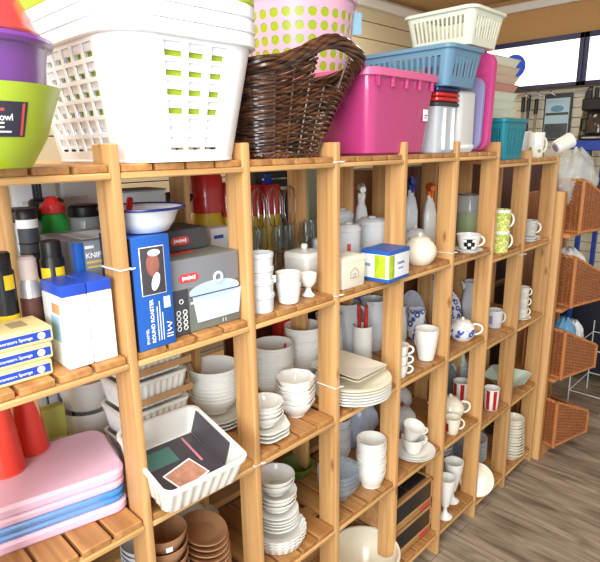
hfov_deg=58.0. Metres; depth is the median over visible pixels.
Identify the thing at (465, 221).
storage jar
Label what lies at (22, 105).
print
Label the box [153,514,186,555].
bowl
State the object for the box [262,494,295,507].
bowl
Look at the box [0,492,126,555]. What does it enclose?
tray
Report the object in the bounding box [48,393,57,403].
print
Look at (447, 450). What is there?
bowl
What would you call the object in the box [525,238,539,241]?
saucer
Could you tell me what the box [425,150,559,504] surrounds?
shelving unit
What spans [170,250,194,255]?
print
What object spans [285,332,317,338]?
bowl
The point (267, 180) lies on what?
figurine
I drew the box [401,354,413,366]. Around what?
cup
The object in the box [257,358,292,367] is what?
bowl
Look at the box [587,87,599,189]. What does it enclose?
tool
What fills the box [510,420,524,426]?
bowl
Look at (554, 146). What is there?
print
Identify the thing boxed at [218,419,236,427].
plate
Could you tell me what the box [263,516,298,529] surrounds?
plate
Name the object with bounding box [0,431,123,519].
tray
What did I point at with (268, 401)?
bowl
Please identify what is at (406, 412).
teapot
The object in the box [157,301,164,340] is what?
print
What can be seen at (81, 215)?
storage jar
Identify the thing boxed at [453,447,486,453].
plate
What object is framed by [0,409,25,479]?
squeeze bottle
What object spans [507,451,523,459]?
bowl
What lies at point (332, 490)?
shelving unit
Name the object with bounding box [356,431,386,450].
bowl
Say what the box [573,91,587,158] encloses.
tool
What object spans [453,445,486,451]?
plate
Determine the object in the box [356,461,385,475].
bowl
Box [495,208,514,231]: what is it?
mug
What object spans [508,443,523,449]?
bowl
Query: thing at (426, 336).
mug
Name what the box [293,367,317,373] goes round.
bowl
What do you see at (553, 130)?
picture
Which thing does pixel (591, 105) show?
coffee machine
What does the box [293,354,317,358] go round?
bowl
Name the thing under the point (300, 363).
bowl
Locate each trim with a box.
[48,36,420,183]
[357,0,440,24]
[441,0,584,25]
[514,85,599,261]
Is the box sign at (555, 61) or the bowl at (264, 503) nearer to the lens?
the bowl at (264, 503)
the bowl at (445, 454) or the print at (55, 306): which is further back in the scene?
the bowl at (445, 454)
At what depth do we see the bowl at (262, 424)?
1.47 m
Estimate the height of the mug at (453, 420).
0.070 m
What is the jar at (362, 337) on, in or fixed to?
on the shelving unit at (332, 490)
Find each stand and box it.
[511,188,583,459]
[560,140,599,372]
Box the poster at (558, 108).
[542,92,573,140]
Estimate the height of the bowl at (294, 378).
0.051 m
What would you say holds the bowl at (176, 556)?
on the bowl at (183, 559)
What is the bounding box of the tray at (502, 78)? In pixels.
[496,73,519,84]
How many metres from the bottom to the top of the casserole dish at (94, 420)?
0.085 m
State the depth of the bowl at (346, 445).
2.01 m
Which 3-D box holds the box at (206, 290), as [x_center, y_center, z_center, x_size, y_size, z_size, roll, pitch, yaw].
[-0.285,0.009,1.313,0.219,0.172,0.192,12,19,43]
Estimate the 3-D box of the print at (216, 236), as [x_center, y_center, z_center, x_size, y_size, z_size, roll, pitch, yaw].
[-0.232,-0.127,1.549,0.001,0.010,0.033,12,19,43]
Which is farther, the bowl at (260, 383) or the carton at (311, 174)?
the carton at (311, 174)
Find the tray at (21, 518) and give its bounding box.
[0,474,123,528]
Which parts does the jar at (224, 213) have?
lid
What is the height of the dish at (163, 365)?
0.073 m
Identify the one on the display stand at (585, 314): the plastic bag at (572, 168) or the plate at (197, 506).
the plastic bag at (572, 168)
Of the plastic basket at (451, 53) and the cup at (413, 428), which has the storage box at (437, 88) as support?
the plastic basket at (451, 53)
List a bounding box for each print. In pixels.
[4,321,27,328]
[20,103,25,135]
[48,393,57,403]
[51,302,59,315]
[62,401,72,415]
[70,195,87,199]
[76,412,84,415]
[87,260,101,267]
[146,255,158,276]
[147,249,159,255]
[147,447,179,471]
[152,272,159,290]
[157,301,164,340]
[166,460,206,486]
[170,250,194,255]
[189,278,238,299]
[193,286,240,322]
[213,271,222,282]
[214,234,223,238]
[419,527,427,537]
[420,499,429,510]
[489,316,492,323]
[552,144,557,151]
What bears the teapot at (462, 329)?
on the shelving unit at (332, 490)
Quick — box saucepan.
[272,319,289,336]
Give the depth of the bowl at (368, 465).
1.86 m
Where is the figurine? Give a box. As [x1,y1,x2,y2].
[263,172,272,183]
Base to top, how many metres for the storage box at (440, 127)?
0.150 m
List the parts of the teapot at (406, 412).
lid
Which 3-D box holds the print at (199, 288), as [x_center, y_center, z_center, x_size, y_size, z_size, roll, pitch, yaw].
[-0.197,0.018,1.252,0.001,0.043,0.141,12,19,43]
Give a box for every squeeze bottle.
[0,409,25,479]
[12,392,48,457]
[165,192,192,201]
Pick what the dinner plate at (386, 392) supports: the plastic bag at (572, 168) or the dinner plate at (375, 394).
the dinner plate at (375, 394)
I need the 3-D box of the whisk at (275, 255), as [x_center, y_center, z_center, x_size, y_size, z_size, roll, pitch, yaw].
[-0.081,-0.163,1.758,0.051,0.286,0.051,-7,15,-22]
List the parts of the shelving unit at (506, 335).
slatted shelf, slatted shelf, slatted shelf, slatted shelf, rail, rail, slatted shelf, rail, slatted shelf, slatted shelf, rail, rail, slatted shelf, rail, rail, rail, slatted shelf, rail, slatted shelf, rail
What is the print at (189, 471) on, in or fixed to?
on the dish at (190, 457)
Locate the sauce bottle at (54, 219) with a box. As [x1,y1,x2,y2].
[39,196,69,233]
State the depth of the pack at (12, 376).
0.98 m
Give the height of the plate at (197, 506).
0.017 m
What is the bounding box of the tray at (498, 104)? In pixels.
[493,100,517,109]
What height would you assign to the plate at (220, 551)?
0.021 m
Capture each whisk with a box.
[126,197,132,209]
[251,188,266,225]
[266,186,282,273]
[281,185,295,249]
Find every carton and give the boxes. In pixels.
[8,183,55,206]
[40,275,93,369]
[40,401,67,441]
[54,181,97,221]
[66,271,117,361]
[122,187,165,202]
[207,225,228,247]
[306,169,316,218]
[361,243,409,282]
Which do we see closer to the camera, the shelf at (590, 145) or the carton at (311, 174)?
the carton at (311, 174)
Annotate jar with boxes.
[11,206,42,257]
[28,197,65,214]
[67,203,99,230]
[189,174,223,226]
[221,181,227,225]
[251,184,261,226]
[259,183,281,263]
[284,243,317,286]
[340,251,365,289]
[353,322,372,358]
[455,193,478,243]
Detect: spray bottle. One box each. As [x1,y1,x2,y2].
[354,183,367,222]
[406,176,417,230]
[422,183,436,243]
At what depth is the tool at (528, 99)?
4.44 m
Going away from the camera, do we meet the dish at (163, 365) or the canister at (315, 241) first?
the dish at (163, 365)
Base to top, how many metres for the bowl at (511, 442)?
0.043 m
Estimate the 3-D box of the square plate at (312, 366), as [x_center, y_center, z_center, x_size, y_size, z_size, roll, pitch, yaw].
[0.158,0.282,1.750,0.184,0.034,0.184,10,17,37]
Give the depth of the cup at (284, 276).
1.42 m
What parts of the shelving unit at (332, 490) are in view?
slatted shelf, rail, slatted shelf, rail, slatted shelf, rail, slatted shelf, rail, slatted shelf, slatted shelf, rail, rail, slatted shelf, slatted shelf, slatted shelf, rail, slatted shelf, rail, rail, rail, slatted shelf, slatted shelf, slatted shelf, slatted shelf, rail, rail, rail, slatted shelf, rail, slatted shelf, slatted shelf, slatted shelf, rail, rail, rail, rail, slatted shelf, slatted shelf, rail, slatted shelf, slatted shelf, slatted shelf, rail, rail, slatted shelf, rail, rail, slatted shelf, rail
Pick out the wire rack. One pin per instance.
(593, 331)
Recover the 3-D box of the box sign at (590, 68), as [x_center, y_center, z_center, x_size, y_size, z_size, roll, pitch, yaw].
[2.503,-1.597,3.758,0.968,0.375,0.115,12,19,43]
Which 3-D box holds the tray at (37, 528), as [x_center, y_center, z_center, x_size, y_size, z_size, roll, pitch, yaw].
[-0.609,0.488,1.193,0.393,0.015,0.220,-10,16,-33]
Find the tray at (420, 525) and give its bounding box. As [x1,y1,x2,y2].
[347,504,431,555]
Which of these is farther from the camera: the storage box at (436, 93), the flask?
the storage box at (436, 93)
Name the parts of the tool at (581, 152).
handle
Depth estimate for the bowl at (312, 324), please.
1.90 m
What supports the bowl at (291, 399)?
on the bowl at (287, 403)
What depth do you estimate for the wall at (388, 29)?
4.27 m
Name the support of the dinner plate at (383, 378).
on the dinner plate at (389, 384)
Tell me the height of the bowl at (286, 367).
0.051 m
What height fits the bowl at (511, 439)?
0.043 m
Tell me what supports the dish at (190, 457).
on the plate
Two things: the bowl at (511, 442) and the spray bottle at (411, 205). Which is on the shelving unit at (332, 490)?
the spray bottle at (411, 205)
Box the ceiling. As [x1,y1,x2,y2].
[387,0,510,11]
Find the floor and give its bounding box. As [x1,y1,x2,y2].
[412,370,599,561]
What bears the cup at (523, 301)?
on the cup at (523, 312)
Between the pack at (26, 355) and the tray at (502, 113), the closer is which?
the pack at (26, 355)
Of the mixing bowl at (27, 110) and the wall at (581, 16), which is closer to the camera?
the mixing bowl at (27, 110)
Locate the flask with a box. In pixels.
[14,207,41,279]
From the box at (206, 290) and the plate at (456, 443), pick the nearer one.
the box at (206, 290)
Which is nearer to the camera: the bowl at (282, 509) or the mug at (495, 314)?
the bowl at (282, 509)
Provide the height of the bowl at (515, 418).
0.043 m
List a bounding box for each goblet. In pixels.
[440,472,456,520]
[444,456,463,504]
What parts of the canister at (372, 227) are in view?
lid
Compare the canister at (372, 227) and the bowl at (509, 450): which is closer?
the canister at (372, 227)
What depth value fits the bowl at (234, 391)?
1.50 m
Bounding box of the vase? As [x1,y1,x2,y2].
[452,353,466,377]
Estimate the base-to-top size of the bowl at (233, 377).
0.053 m
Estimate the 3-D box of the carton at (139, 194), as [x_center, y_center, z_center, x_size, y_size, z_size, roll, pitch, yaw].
[-0.411,-0.163,1.365,0.099,0.138,0.118,12,19,43]
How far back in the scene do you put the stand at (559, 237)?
2.83 m
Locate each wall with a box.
[9,0,427,412]
[448,0,599,269]
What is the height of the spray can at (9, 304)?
0.220 m
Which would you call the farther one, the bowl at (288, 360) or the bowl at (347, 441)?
the bowl at (347, 441)
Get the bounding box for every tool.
[357,303,360,327]
[364,305,367,327]
[521,97,525,118]
[525,95,530,130]
[532,99,538,131]
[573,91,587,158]
[574,88,589,198]
[578,86,593,198]
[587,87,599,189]
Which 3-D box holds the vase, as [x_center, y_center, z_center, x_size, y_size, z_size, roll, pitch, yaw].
[0.818,0.434,2.820,0.100,0.200,0.100,12,19,43]
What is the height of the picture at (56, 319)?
0.050 m
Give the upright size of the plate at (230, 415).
0.017 m
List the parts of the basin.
bowl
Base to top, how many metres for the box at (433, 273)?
0.250 m
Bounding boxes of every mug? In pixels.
[414,324,438,360]
[453,377,467,409]
[483,384,500,410]
[488,307,505,328]
[494,230,512,253]
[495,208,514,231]
[518,131,532,150]
[527,132,547,157]
[551,133,575,153]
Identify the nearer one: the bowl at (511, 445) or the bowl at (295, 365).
the bowl at (295, 365)
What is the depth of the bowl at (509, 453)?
2.78 m
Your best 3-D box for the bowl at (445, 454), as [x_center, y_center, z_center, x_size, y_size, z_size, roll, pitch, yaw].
[0.687,0.849,2.699,0.140,0.061,0.140,12,19,43]
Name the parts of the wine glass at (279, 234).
stem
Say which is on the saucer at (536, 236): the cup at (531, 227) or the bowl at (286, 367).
the cup at (531, 227)
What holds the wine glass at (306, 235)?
on the shelving unit at (332, 490)
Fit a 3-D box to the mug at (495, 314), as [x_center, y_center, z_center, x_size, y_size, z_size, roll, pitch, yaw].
[0.910,0.173,2.519,0.086,0.083,0.074,6,15,25]
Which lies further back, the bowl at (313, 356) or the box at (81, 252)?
the bowl at (313, 356)
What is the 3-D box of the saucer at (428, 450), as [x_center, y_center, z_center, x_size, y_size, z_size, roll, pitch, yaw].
[0.442,0.657,2.104,0.164,0.018,0.164,12,19,43]
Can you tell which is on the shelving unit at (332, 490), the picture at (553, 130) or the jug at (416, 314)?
the jug at (416, 314)
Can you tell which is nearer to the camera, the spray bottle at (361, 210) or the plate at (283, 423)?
the plate at (283, 423)
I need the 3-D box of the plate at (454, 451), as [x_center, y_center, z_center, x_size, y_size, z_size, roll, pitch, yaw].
[0.878,0.878,2.836,0.190,0.019,0.190,12,19,43]
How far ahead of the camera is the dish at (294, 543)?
1.58 m
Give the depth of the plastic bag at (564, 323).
2.86 m
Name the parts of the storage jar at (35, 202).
lid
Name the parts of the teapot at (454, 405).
lid, handle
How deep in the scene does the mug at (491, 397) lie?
2.52 m
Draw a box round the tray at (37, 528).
[0,488,123,543]
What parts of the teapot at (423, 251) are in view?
lid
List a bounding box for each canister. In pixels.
[312,237,316,248]
[340,208,353,222]
[340,221,360,252]
[357,216,384,252]
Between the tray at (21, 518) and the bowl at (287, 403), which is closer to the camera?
the tray at (21, 518)
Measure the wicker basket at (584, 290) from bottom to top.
0.272 m
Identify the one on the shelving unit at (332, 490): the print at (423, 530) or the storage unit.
the storage unit
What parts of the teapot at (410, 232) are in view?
lid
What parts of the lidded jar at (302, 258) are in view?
lid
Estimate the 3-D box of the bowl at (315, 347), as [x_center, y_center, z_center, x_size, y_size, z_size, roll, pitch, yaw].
[0.013,0.237,1.897,0.134,0.056,0.134,12,19,43]
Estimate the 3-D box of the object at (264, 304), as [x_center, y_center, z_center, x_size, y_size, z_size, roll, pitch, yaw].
[-0.099,0.052,1.385,0.069,0.048,0.069,12,19,43]
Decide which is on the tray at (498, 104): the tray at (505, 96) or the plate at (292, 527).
the tray at (505, 96)
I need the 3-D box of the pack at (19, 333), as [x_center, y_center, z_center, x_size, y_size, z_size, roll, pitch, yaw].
[-0.548,0.103,0.972,0.093,0.031,0.170,12,19,43]
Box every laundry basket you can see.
[19,0,253,117]
[26,0,254,135]
[32,0,254,149]
[40,14,255,162]
[248,0,357,80]
[249,6,352,70]
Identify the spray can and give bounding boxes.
[0,251,20,321]
[17,255,45,322]
[39,239,65,278]
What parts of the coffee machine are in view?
jug handle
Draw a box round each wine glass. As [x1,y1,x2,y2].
[252,226,267,249]
[252,229,259,249]
[271,225,288,269]
[279,222,294,249]
[298,221,314,247]
[305,218,316,247]
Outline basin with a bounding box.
[97,202,185,233]
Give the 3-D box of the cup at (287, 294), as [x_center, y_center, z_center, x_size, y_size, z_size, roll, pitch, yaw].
[-0.031,0.030,1.452,0.069,0.056,0.069,12,19,43]
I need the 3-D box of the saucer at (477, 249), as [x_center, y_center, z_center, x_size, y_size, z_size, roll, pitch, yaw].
[0.655,-0.121,2.113,0.112,0.013,0.112,12,19,43]
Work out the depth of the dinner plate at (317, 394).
1.66 m
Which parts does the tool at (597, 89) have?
handle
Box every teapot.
[399,403,415,432]
[400,386,411,406]
[405,225,427,241]
[405,232,436,265]
[427,393,470,416]
[450,317,483,341]
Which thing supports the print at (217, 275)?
attached to the box at (206, 290)
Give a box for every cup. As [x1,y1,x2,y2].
[275,269,300,284]
[275,281,300,304]
[300,271,316,296]
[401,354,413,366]
[401,364,413,377]
[401,433,427,454]
[402,341,414,356]
[403,418,427,441]
[456,232,484,250]
[519,307,530,318]
[520,285,531,297]
[520,296,531,307]
[526,219,541,236]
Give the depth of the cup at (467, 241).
2.08 m
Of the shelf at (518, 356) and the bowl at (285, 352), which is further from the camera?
the shelf at (518, 356)
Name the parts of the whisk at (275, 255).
handle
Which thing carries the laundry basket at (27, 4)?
on the laundry basket at (46, 8)
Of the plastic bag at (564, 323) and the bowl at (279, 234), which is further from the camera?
the plastic bag at (564, 323)
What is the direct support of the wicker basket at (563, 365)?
on the stand at (559, 237)
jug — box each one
[315,311,343,349]
[340,299,364,352]
[360,295,382,350]
[402,303,406,341]
[407,306,425,340]
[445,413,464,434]
[461,279,473,320]
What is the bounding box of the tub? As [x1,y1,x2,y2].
[296,66,437,154]
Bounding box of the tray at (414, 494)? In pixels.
[356,471,432,533]
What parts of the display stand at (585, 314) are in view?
post, post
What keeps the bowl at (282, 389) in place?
on the bowl at (309, 392)
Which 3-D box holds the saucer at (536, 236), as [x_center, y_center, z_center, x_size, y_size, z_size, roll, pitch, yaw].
[1.084,-0.207,2.563,0.100,0.012,0.100,12,19,43]
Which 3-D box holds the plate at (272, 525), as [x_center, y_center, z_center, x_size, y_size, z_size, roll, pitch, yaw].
[-0.066,0.711,1.650,0.128,0.015,0.128,12,19,43]
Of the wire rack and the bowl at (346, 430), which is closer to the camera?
the bowl at (346, 430)
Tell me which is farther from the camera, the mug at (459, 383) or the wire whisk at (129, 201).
the mug at (459, 383)
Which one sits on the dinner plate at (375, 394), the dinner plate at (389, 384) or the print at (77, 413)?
the dinner plate at (389, 384)
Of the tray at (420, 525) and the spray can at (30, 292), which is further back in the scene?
the tray at (420, 525)
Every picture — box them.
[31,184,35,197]
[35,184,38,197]
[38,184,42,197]
[51,314,62,342]
[138,245,166,296]
[374,255,394,279]
[544,123,566,138]
[551,105,563,111]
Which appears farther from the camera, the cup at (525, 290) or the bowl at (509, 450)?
the bowl at (509, 450)
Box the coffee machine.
[578,97,599,140]
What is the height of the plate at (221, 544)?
0.021 m
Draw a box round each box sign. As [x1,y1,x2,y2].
[484,32,585,90]
[581,30,599,84]
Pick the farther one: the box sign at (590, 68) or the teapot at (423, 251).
the box sign at (590, 68)
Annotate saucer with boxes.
[399,438,435,459]
[399,454,434,461]
[455,246,482,252]
[525,235,540,238]
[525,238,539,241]
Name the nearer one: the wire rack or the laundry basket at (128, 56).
the laundry basket at (128, 56)
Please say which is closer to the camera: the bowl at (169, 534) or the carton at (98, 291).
the carton at (98, 291)
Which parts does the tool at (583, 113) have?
handle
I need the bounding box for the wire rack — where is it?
[567,320,599,400]
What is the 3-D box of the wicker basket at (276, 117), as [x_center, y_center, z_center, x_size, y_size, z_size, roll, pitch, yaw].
[-0.061,-0.483,1.446,0.335,0.303,0.427,12,19,43]
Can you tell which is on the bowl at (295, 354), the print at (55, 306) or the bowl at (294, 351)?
the bowl at (294, 351)
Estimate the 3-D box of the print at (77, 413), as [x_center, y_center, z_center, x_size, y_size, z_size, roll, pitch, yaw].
[-0.636,0.345,1.557,0.001,0.130,0.024,12,19,43]
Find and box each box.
[40,227,102,275]
[99,232,175,351]
[161,222,207,252]
[170,244,240,336]
[421,53,496,150]
[421,106,456,152]
[430,101,458,106]
[431,91,459,97]
[431,96,458,102]
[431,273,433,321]
[434,86,459,92]
[454,91,474,151]
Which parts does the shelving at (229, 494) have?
panel, panel, panel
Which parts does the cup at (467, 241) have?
dot panel, handle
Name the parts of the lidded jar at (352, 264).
lid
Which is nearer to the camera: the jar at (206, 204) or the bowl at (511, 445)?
the jar at (206, 204)
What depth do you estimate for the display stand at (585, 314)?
3.79 m
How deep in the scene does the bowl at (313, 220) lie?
1.76 m
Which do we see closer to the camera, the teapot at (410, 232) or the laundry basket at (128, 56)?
the laundry basket at (128, 56)
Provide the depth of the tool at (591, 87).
4.10 m
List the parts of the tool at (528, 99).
handle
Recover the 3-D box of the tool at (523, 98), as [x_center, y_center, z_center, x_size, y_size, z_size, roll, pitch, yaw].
[1.850,-1.028,4.576,0.040,1.000,0.060,12,19,43]
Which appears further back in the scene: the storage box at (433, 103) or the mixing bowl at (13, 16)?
the storage box at (433, 103)
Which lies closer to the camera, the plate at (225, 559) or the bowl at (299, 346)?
the plate at (225, 559)
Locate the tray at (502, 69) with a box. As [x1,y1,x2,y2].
[497,64,519,75]
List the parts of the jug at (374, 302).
spout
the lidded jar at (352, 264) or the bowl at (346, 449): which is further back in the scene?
the bowl at (346, 449)
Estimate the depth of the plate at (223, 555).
1.41 m
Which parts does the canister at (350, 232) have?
lid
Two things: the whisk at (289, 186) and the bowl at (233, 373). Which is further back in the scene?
the whisk at (289, 186)
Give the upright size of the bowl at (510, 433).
0.043 m
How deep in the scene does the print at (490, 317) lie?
2.50 m
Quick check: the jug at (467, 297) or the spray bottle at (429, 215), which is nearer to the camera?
the spray bottle at (429, 215)
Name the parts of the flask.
lid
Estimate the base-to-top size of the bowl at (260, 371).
0.051 m
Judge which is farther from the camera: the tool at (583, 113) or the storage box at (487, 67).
the tool at (583, 113)
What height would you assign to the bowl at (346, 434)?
0.061 m
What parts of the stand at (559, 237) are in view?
upright panel, post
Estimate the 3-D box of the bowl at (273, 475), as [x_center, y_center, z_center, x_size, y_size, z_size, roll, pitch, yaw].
[-0.073,0.600,1.632,0.116,0.046,0.116,12,19,43]
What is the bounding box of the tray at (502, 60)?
[492,54,520,67]
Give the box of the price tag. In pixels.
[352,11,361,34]
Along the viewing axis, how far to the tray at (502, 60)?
2.27 m
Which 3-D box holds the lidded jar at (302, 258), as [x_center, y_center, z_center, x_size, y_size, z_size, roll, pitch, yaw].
[0.013,-0.055,1.654,0.098,0.123,0.098,10,17,38]
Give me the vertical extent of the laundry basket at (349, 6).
0.530 m
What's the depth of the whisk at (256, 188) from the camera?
1.69 m
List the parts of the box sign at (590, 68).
lit panel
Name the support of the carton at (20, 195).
on the shelving at (229, 494)
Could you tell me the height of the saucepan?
0.260 m
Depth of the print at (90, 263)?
1.15 m
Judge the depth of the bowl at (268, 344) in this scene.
1.79 m
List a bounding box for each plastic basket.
[365,42,483,89]
[405,3,506,56]
[490,118,528,159]
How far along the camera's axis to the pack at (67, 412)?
1.54 m
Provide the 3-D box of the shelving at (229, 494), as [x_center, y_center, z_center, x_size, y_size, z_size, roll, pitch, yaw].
[0.134,0.281,2.401,0.328,1.646,3.640,12,19,43]
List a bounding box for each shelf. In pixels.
[514,354,558,382]
[528,292,568,312]
[536,231,583,238]
[566,140,599,150]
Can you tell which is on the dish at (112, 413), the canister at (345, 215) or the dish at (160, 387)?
the dish at (160, 387)
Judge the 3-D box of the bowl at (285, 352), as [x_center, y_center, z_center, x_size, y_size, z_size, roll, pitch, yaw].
[-0.088,0.234,1.756,0.134,0.051,0.134,12,19,43]
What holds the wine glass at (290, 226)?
on the shelving unit at (332, 490)
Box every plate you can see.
[176,502,218,516]
[183,509,227,546]
[187,531,228,551]
[188,538,228,557]
[188,540,229,561]
[189,550,229,561]
[203,401,236,424]
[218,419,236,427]
[221,423,236,430]
[259,414,289,435]
[260,427,289,439]
[260,430,289,443]
[262,500,298,520]
[263,507,298,524]
[263,512,298,526]
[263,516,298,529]
[263,517,298,533]
[311,350,386,378]
[311,365,385,382]
[315,369,391,392]
[315,379,391,395]
[315,382,391,397]
[315,385,391,400]
[315,387,390,403]
[315,390,390,406]
[353,293,368,303]
[403,290,424,307]
[451,292,460,323]
[452,449,486,456]
[453,443,486,449]
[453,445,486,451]
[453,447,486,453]
[453,452,486,458]
[455,442,486,446]
[456,431,487,444]
[459,463,493,496]
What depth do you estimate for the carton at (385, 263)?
1.66 m
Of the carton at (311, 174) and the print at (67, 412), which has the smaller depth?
the print at (67, 412)
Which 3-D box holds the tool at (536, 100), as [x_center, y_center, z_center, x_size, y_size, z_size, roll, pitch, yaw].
[1.921,-1.002,4.511,0.030,0.980,0.170,14,20,43]
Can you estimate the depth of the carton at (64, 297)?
1.03 m
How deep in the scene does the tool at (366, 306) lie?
1.94 m
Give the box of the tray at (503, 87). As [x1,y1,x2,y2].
[495,82,518,92]
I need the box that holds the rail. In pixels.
[517,89,592,97]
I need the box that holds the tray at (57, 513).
[0,482,123,536]
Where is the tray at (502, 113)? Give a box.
[493,108,516,117]
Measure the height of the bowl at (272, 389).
0.051 m
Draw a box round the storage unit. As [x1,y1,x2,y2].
[460,77,485,150]
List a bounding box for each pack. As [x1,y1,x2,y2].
[0,316,52,353]
[0,341,52,370]
[0,358,52,388]
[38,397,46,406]
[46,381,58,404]
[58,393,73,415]
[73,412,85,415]
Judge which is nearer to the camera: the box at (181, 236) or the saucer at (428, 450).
the box at (181, 236)
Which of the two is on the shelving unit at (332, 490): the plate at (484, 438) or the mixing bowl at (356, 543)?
the mixing bowl at (356, 543)
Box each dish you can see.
[55,370,105,411]
[65,407,108,435]
[100,364,192,408]
[101,391,188,432]
[104,425,124,462]
[112,349,190,379]
[117,405,246,512]
[263,513,306,546]
[264,525,306,548]
[264,528,306,554]
[485,364,531,387]
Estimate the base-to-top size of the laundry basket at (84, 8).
0.254 m
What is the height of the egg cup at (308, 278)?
0.065 m
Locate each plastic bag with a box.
[351,405,378,447]
[553,316,575,353]
[560,159,582,178]
[560,246,586,281]
[568,318,583,353]
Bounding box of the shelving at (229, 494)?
[23,153,543,561]
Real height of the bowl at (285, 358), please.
0.051 m
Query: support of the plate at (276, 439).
on the shelving unit at (332, 490)
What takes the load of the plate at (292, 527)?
on the dish at (282, 539)
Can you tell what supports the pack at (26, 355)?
on the pack at (12, 376)
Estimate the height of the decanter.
0.250 m
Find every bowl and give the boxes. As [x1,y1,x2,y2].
[0,0,39,35]
[0,28,53,84]
[0,80,60,168]
[120,538,134,558]
[120,548,134,561]
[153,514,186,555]
[156,532,187,561]
[180,544,188,561]
[187,355,234,377]
[188,371,234,381]
[188,374,234,384]
[188,376,234,388]
[189,390,235,399]
[189,391,235,402]
[189,393,235,414]
[190,386,234,395]
[193,383,234,392]
[256,336,292,352]
[257,346,292,355]
[257,349,292,358]
[257,352,292,361]
[257,355,292,364]
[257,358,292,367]
[257,360,293,370]
[257,362,293,373]
[257,365,293,376]
[258,375,275,379]
[258,378,274,382]
[258,381,275,385]
[258,384,275,392]
[258,392,283,412]
[259,401,283,416]
[259,406,283,420]
[259,410,283,428]
[261,463,294,488]
[262,476,294,496]
[262,483,296,503]
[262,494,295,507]
[262,494,296,513]
[271,225,288,253]
[273,275,276,293]
[275,368,314,388]
[275,379,314,393]
[275,384,314,397]
[276,388,314,401]
[276,393,314,406]
[281,454,313,479]
[283,397,314,417]
[284,319,317,333]
[284,327,317,336]
[284,332,317,341]
[284,336,317,344]
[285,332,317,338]
[293,343,317,347]
[293,346,317,350]
[293,349,317,353]
[293,351,317,355]
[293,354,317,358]
[293,357,317,361]
[293,361,311,364]
[293,364,312,367]
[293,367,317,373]
[305,218,316,236]
[339,526,400,561]
[340,417,350,426]
[340,421,350,430]
[340,423,350,434]
[340,428,350,437]
[340,432,350,441]
[340,434,350,445]
[340,439,350,448]
[340,443,350,452]
[340,445,350,464]
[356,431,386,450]
[356,442,386,454]
[356,449,385,463]
[356,454,385,467]
[356,458,385,471]
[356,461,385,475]
[356,467,385,488]
[357,446,386,458]
[444,444,452,452]
[444,447,452,456]
[507,446,523,452]
[507,449,523,455]
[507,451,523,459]
[508,434,524,440]
[508,438,523,443]
[508,440,523,446]
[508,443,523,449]
[509,424,523,429]
[509,426,524,432]
[509,429,524,435]
[509,432,523,438]
[510,412,524,423]
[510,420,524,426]
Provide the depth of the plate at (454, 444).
2.77 m
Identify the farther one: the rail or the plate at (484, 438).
the rail
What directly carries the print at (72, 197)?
attached to the carton at (84, 191)
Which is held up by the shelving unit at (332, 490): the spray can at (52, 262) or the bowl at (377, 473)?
the spray can at (52, 262)
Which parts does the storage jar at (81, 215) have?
lid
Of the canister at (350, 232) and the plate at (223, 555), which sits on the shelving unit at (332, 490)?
the canister at (350, 232)
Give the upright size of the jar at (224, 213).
0.300 m
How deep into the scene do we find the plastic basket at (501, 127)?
2.17 m
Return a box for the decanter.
[447,361,456,394]
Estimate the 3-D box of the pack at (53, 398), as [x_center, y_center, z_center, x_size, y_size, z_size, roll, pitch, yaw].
[-0.688,0.320,1.505,0.013,0.245,0.030,12,19,43]
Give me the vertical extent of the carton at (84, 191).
0.335 m
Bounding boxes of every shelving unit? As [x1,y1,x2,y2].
[0,141,500,561]
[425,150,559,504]
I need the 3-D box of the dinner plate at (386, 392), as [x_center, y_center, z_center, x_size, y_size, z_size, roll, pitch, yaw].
[0.172,0.341,1.759,0.248,0.019,0.248,12,19,43]
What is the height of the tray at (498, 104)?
0.033 m
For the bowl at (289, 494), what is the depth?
1.63 m
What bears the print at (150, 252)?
attached to the box at (151, 282)
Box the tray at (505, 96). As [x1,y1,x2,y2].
[494,91,517,101]
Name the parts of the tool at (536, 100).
handle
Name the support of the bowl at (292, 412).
on the shelving unit at (332, 490)
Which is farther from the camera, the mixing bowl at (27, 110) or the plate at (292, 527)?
the plate at (292, 527)
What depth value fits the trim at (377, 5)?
4.31 m
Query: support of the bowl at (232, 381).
on the bowl at (232, 385)
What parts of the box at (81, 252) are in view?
panel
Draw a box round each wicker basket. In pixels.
[209,33,365,158]
[516,394,589,447]
[521,326,597,379]
[529,250,599,307]
[536,177,599,233]
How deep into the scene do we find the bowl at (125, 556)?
1.45 m

